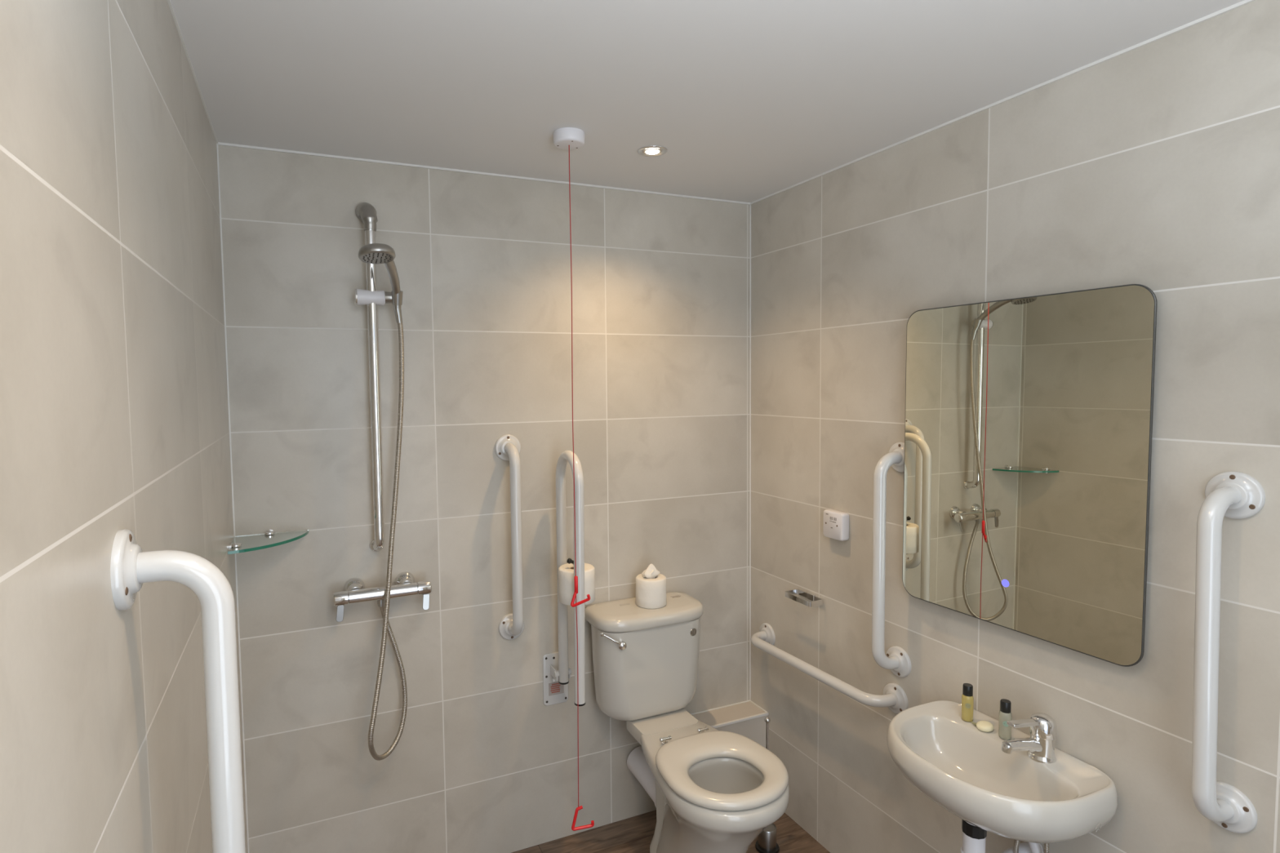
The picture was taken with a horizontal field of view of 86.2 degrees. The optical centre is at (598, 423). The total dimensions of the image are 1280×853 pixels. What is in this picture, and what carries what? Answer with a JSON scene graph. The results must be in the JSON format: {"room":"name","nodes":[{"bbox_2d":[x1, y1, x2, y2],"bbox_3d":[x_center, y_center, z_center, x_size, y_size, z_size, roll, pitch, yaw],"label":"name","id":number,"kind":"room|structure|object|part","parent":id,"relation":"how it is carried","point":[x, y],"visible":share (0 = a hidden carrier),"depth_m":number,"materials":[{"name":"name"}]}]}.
{"room":"accessible bathroom","nodes":[
{"label":"accessible bathroom","id":0,"kind":"room"},
{"bbox_2d":[0,0,248,852],"bbox_3d":[-0.528,0.436,0.647,0.100,2.300,2.850,-2,4,-24],"label":"wall","id":1,"kind":"structure","parent":0,"point":[114,407],"depth_m":0.71,"materials":[{"name":"tile"}]},
{"bbox_2d":[110,528,245,852],"bbox_3d":[-0.479,0.466,0.801,0.110,0.698,0.089,-2,4,-24],"label":"grab rail","id":2,"kind":"object","parent":1,"relation":"attached to","point":[131,567],"visible":1,"depth_m":0.79,"materials":[{"name":"white"}]},
{"bbox_2d":[167,0,217,143],"bbox_3d":[-0.514,-0.715,0.646,0.004,0.004,2.750,-2,4,-24],"label":"trim","id":3,"kind":"structure","parent":1,"relation":"attached to","point":[168,1],"depth_m":1.43,"materials":[{"name":"white plastic"}]},
{"bbox_2d":[217,145,750,852],"bbox_3d":[-0.248,0.331,2.376,2.000,2.300,0.100,-2,4,-24],"label":"wall","id":4,"kind":"structure","parent":0,"point":[479,762],"depth_m":2.24,"materials":[{"name":"tile"}]},
{"bbox_2d":[216,144,248,852],"bbox_3d":[-1.050,0.364,1.970,0.004,2.300,0.004,-2,4,-24],"label":"trim","id":5,"kind":"structure","parent":4,"relation":"attached to","point":[216,144],"depth_m":1.96,"materials":[{"name":"white"}]},
{"bbox_2d":[227,528,309,554],"bbox_3d":[-0.921,0.329,1.918,0.198,0.028,0.198,-2,4,-24],"label":"corner shelf","id":6,"kind":"object","parent":4,"relation":"attached to","point":[241,544],"visible":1,"depth_m":1.92,"materials":[{"name":"clear glass"}]},
{"bbox_2d":[354,202,407,760],"bbox_3d":[-0.628,0.178,1.982,0.139,1.674,0.301,-2,3,-15],"label":"riser rail","id":7,"kind":"object","parent":4,"relation":"attached to","point":[372,253],"visible":1,"depth_m":2.04,"materials":[{"name":"silver metal"}]},
{"bbox_3d":[-0.716,-0.373,2.011,0.006,0.049,0.049,-2,4,-23],"label":"holder knob","id":8,"kind":"part","parent":7,"relation":"part of","materials":[{"name":"silver metal"}]},
{"bbox_3d":[-0.672,-0.133,2.048,0.031,0.915,0.031,-2,4,-23],"label":"rail","id":9,"kind":"part","parent":7,"relation":"part of","materials":[{"name":"silver metal"}]},
{"bbox_2d":[333,571,431,622],"bbox_3d":[-0.665,0.529,2.099,0.286,0.106,0.090,-2,4,-24],"label":"shower mixer","id":10,"kind":"object","parent":4,"relation":"attached to","point":[354,592],"visible":1,"depth_m":2.08,"materials":[{"name":"silver metal"}]},
{"bbox_3d":[-0.766,0.561,2.020,0.024,0.052,0.006,-2,4,-23],"label":"paddle lever","id":11,"kind":"part","parent":10,"relation":"part of","materials":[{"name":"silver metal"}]},
{"bbox_3d":[-0.768,0.521,2.028,0.042,0.042,0.042,-2,4,-23],"label":"control knob","id":12,"kind":"part","parent":10,"relation":"part of","materials":[{"name":"silver metal"}]},
{"bbox_2d":[377,600,384,607],"bbox_3d":[-0.663,0.545,2.077,0.022,0.022,0.022,-2,4,-23],"label":"outlet","id":13,"kind":"object","parent":10,"relation":"attached to","point":[380,603],"depth_m":2.07,"materials":[{"name":"silver metal"}]},
{"bbox_3d":[-0.544,0.512,2.125,0.042,0.042,0.042,-2,4,-23],"label":"control knob","id":14,"kind":"part","parent":10,"relation":"part of","materials":[{"name":"silver metal"}]},
{"bbox_3d":[-0.537,0.553,2.119,0.024,0.052,0.018,-2,4,-23],"label":"paddle lever","id":15,"kind":"part","parent":10,"relation":"part of","materials":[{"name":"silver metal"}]},
{"bbox_2d":[216,142,750,204],"bbox_3d":[-0.240,-0.812,2.260,1.800,0.006,0.006,-2,4,-24],"label":"trim","id":16,"kind":"structure","parent":4,"relation":"attached to","point":[219,143],"depth_m":2.17,"materials":[{"name":"white"}]},
{"bbox_2d":[494,434,524,639],"bbox_3d":[-0.281,0.388,2.254,0.089,0.698,0.102,-2,4,-24],"label":"grab rail","id":17,"kind":"object","parent":4,"relation":"attached to","point":[508,446],"visible":1,"depth_m":2.22,"materials":[{"name":"white"}]},
{"bbox_2d":[542,449,585,706],"bbox_3d":[-0.103,0.538,2.253,0.094,0.907,0.260,-2,4,-24],"label":"rail","id":18,"kind":"object","parent":4,"relation":"attached to","point":[557,673],"visible":0.91,"depth_m":2.28,"materials":[{"name":"white"}]},
{"bbox_2d":[551,683,559,693],"bbox_3d":[-0.151,0.926,2.388,0.036,0.032,0.001,-2,4,-23],"label":"print","id":19,"kind":"object","parent":18,"relation":"attached to","point":[555,687],"depth_m":2.39,"materials":[{"name":"brown"}]},
{"bbox_3d":[-0.151,0.893,2.390,0.092,0.184,0.005,-2,4,-24],"label":"mounting plate","id":20,"kind":"part","parent":18,"relation":"part of","materials":[{"name":"white"}]},
{"bbox_3d":[-0.087,0.451,2.225,0.034,0.025,0.018,-2,4,-23],"label":"knob","id":21,"kind":"part","parent":18,"relation":"part of","materials":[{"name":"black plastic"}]},
{"bbox_2d":[558,563,595,605],"bbox_3d":[-0.072,0.526,2.239,0.120,0.112,0.120,-2,4,-24],"label":"toilet roll","id":22,"kind":"object","parent":18,"relation":"on","point":[566,571],"visible":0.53,"depth_m":2.20,"materials":[{"name":"white paper"}]},
{"bbox_2d":[749,204,751,700],"bbox_3d":[0.596,0.302,2.687,0.004,2.300,0.004,-2,4,-24],"label":"trim","id":23,"kind":"structure","parent":4,"relation":"attached to","point":[750,205],"depth_m":2.68,"materials":[{"name":"white"}]},
{"bbox_2d":[511,809,830,852],"bbox_3d":[0.337,1.598,1.142,2.000,0.100,2.950,-2,4,-24],"label":"floor","id":24,"kind":"structure","parent":0,"point":[634,834],"depth_m":2.41,"materials":[{"name":"brown wood"}]},
{"bbox_2d":[584,591,789,852],"bbox_3d":[0.280,1.070,2.185,0.423,0.830,0.749,-2,4,-24],"label":"toilet","id":25,"kind":"object","parent":24,"relation":"on","point":[712,790],"visible":0.99,"depth_m":2.27,"materials":[{"name":"grey ceramic"}]},
{"bbox_3d":[0.048,0.722,2.264,0.090,0.065,0.025,-1,3,-10],"label":"flush lever","id":26,"kind":"part","parent":25,"relation":"part of","materials":[{"name":"silver metal"}]},
{"bbox_3d":[0.171,0.665,2.407,0.418,0.046,0.208,-2,4,-23],"label":"cistern lid","id":27,"kind":"part","parent":25,"relation":"part of","materials":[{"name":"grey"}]},
{"bbox_2d":[635,564,666,608],"bbox_3d":[0.185,0.569,2.416,0.108,0.146,0.108,-2,4,-24],"label":"toilet roll","id":28,"kind":"object","parent":25,"relation":"on","point":[651,585],"visible":1,"depth_m":2.38,"materials":[{"name":"white paper"}]},
{"bbox_3d":[0.365,1.022,2.028,0.368,0.028,0.379,-2,4,-23],"label":"seat","id":29,"kind":"part","parent":25,"relation":"part of","materials":[{"name":"white plastic"}]},
{"bbox_2d":[690,700,768,747],"bbox_3d":[0.441,1.288,2.608,0.420,0.342,0.120,-2,4,-24],"label":"ledge","id":30,"kind":"object","parent":24,"relation":"on","point":[746,718],"visible":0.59,"depth_m":2.61,"materials":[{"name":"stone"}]},
{"bbox_3d":[0.439,1.122,2.598,0.420,0.009,0.120,-2,4,-23],"label":"edge trim","id":31,"kind":"part","parent":30,"relation":"part of","materials":[{"name":"white tile"}]},
{"bbox_2d":[755,716,779,852],"bbox_3d":[0.581,1.240,2.352,0.082,0.468,0.082,-2,4,-24],"label":"toilet brush","id":32,"kind":"object","parent":24,"relation":"on","point":[766,842],"visible":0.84,"depth_m":2.34,"materials":[{"name":"silver metal"}]},
{"bbox_3d":[0.580,1.190,2.349,0.022,0.368,0.022,-2,4,-23],"label":"handle","id":33,"kind":"part","parent":32,"relation":"part of","materials":[{"name":"silver metal"}]},
{"bbox_2d":[170,0,1243,202],"bbox_3d":[0.308,-0.798,1.002,2.000,0.100,2.950,-2,4,-24],"label":"ceiling","id":34,"kind":"structure","parent":0,"point":[747,100],"depth_m":1.51,"materials":[{"name":"white paint"}]},
{"bbox_2d":[553,127,594,831],"bbox_3d":[-0.070,0.190,1.922,0.087,1.971,0.087,-2,4,-24],"label":"pull cord","id":35,"kind":"object","parent":34,"relation":"hanging from","point":[565,138],"visible":1,"depth_m":1.90,"materials":[{"name":"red fabric"}]},
{"bbox_2d":[553,127,584,149],"bbox_3d":[-0.081,-0.777,1.865,0.087,0.032,0.087,-2,4,-23],"label":"switch","id":36,"kind":"object","parent":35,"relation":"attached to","point":[565,138],"depth_m":1.84,"materials":[{"name":"white plastic"}]},
{"bbox_3d":[-0.069,0.176,1.922,0.007,1.882,0.003,-2,4,-23],"label":"cord","id":37,"kind":"part","parent":35,"relation":"part of","materials":[{"name":"red fabric"}]},
{"bbox_2d":[637,145,667,156],"bbox_3d":[0.158,-0.801,2.012,0.089,0.008,0.089,-2,4,-24],"label":"recessed light","id":38,"kind":"object","parent":34,"relation":"in","point":[650,150],"visible":1,"depth_m":2.00,"materials":[{"name":"silver metal"}]},
{"bbox_2d":[751,0,1279,852],"bbox_3d":[1.213,0.370,1.405,0.100,2.300,2.850,-2,4,-24],"label":"wall","id":39,"kind":"structure","parent":0,"point":[1155,165],"depth_m":1.62,"materials":[{"name":"tile"}]},
{"bbox_2d":[785,589,822,607],"bbox_3d":[0.712,0.604,2.365,0.068,0.024,0.134,-2,4,-24],"label":"holder","id":40,"kind":"object","parent":39,"relation":"attached to","point":[816,601],"visible":1,"depth_m":2.36,"materials":[{"name":"silver metal"}]},
{"bbox_2d":[751,622,908,714],"bbox_3d":[0.724,0.821,2.313,0.102,0.103,0.705,-2,4,-24],"label":"grab rail","id":41,"kind":"object","parent":39,"relation":"attached to","point":[894,697],"visible":0.99,"depth_m":2.16,"materials":[{"name":"white"}]},
{"bbox_2d":[822,509,848,541],"bbox_3d":[0.777,0.333,2.239,0.030,0.091,0.091,-2,4,-24],"label":"controller","id":42,"kind":"object","parent":39,"relation":"attached to","point":[836,523],"visible":1,"depth_m":2.22,"materials":[{"name":"white plastic"}]},
{"bbox_2d":[871,441,911,677],"bbox_3d":[0.846,0.406,1.998,0.102,0.702,0.089,-2,4,-24],"label":"grab rail","id":43,"kind":"object","parent":39,"relation":"attached to","point":[895,660],"visible":0.96,"depth_m":1.98,"materials":[{"name":"white"}]},
{"bbox_2d":[886,700,1117,852],"bbox_3d":[0.901,0.945,1.621,0.338,0.536,0.463,-2,4,-24],"label":"basin","id":44,"kind":"object","parent":39,"relation":"attached to","point":[1024,788],"visible":0.98,"depth_m":1.56,"materials":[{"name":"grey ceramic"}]},
{"bbox_2d":[960,683,973,721],"bbox_3d":[0.952,0.719,1.761,0.028,0.092,0.028,-2,4,-24],"label":"toiletry bottle","id":45,"kind":"object","parent":44,"relation":"on","point":[967,699],"visible":1,"depth_m":1.75,"materials":[{"name":"yellow plastic"}]},
{"bbox_2d":[971,720,993,732],"bbox_3d":[0.968,0.761,1.719,0.039,0.017,0.050,-2,4,-24],"label":"soap","id":46,"kind":"object","parent":44,"relation":"on","point":[983,726],"visible":1,"depth_m":1.71,"materials":[{"name":"beige"}]},
{"bbox_2d":[998,698,1012,739],"bbox_3d":[0.995,0.724,1.671,0.028,0.092,0.028,-2,4,-24],"label":"toiletry bottle","id":47,"kind":"object","parent":44,"relation":"on","point":[1005,712],"visible":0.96,"depth_m":1.66,"materials":[{"name":"white plastic"}]},
{"bbox_2d":[1000,712,1057,764],"bbox_3d":[0.991,0.730,1.569,0.148,0.102,0.059,-2,4,-23],"label":"tap","id":48,"kind":"object","parent":44,"relation":"on","point":[1039,748],"depth_m":1.57,"materials":[{"name":"silver metal"}]},
{"bbox_2d":[750,0,1255,204],"bbox_3d":[1.131,-0.776,1.362,0.006,0.006,2.750,-2,4,-24],"label":"trim","id":49,"kind":"structure","parent":39,"relation":"attached to","point":[1244,2],"depth_m":1.58,"materials":[{"name":"white"}]},
{"bbox_2d":[902,284,1157,666],"bbox_3d":[1.008,0.101,1.673,0.042,0.806,0.606,-2,4,-24],"label":"wall mirror","id":50,"kind":"object","parent":39,"relation":"attached to","point":[1028,423],"visible":1,"depth_m":1.60,"materials":[{"name":"grey mirror"}]},
{"bbox_2d":[1191,471,1265,833],"bbox_3d":[1.159,0.438,1.280,0.102,0.692,0.098,-2,4,-24],"label":"grab rail","id":51,"kind":"object","parent":39,"relation":"attached to","point":[1230,495],"visible":1,"depth_m":1.26,"materials":[{"name":"white"}]}
]}

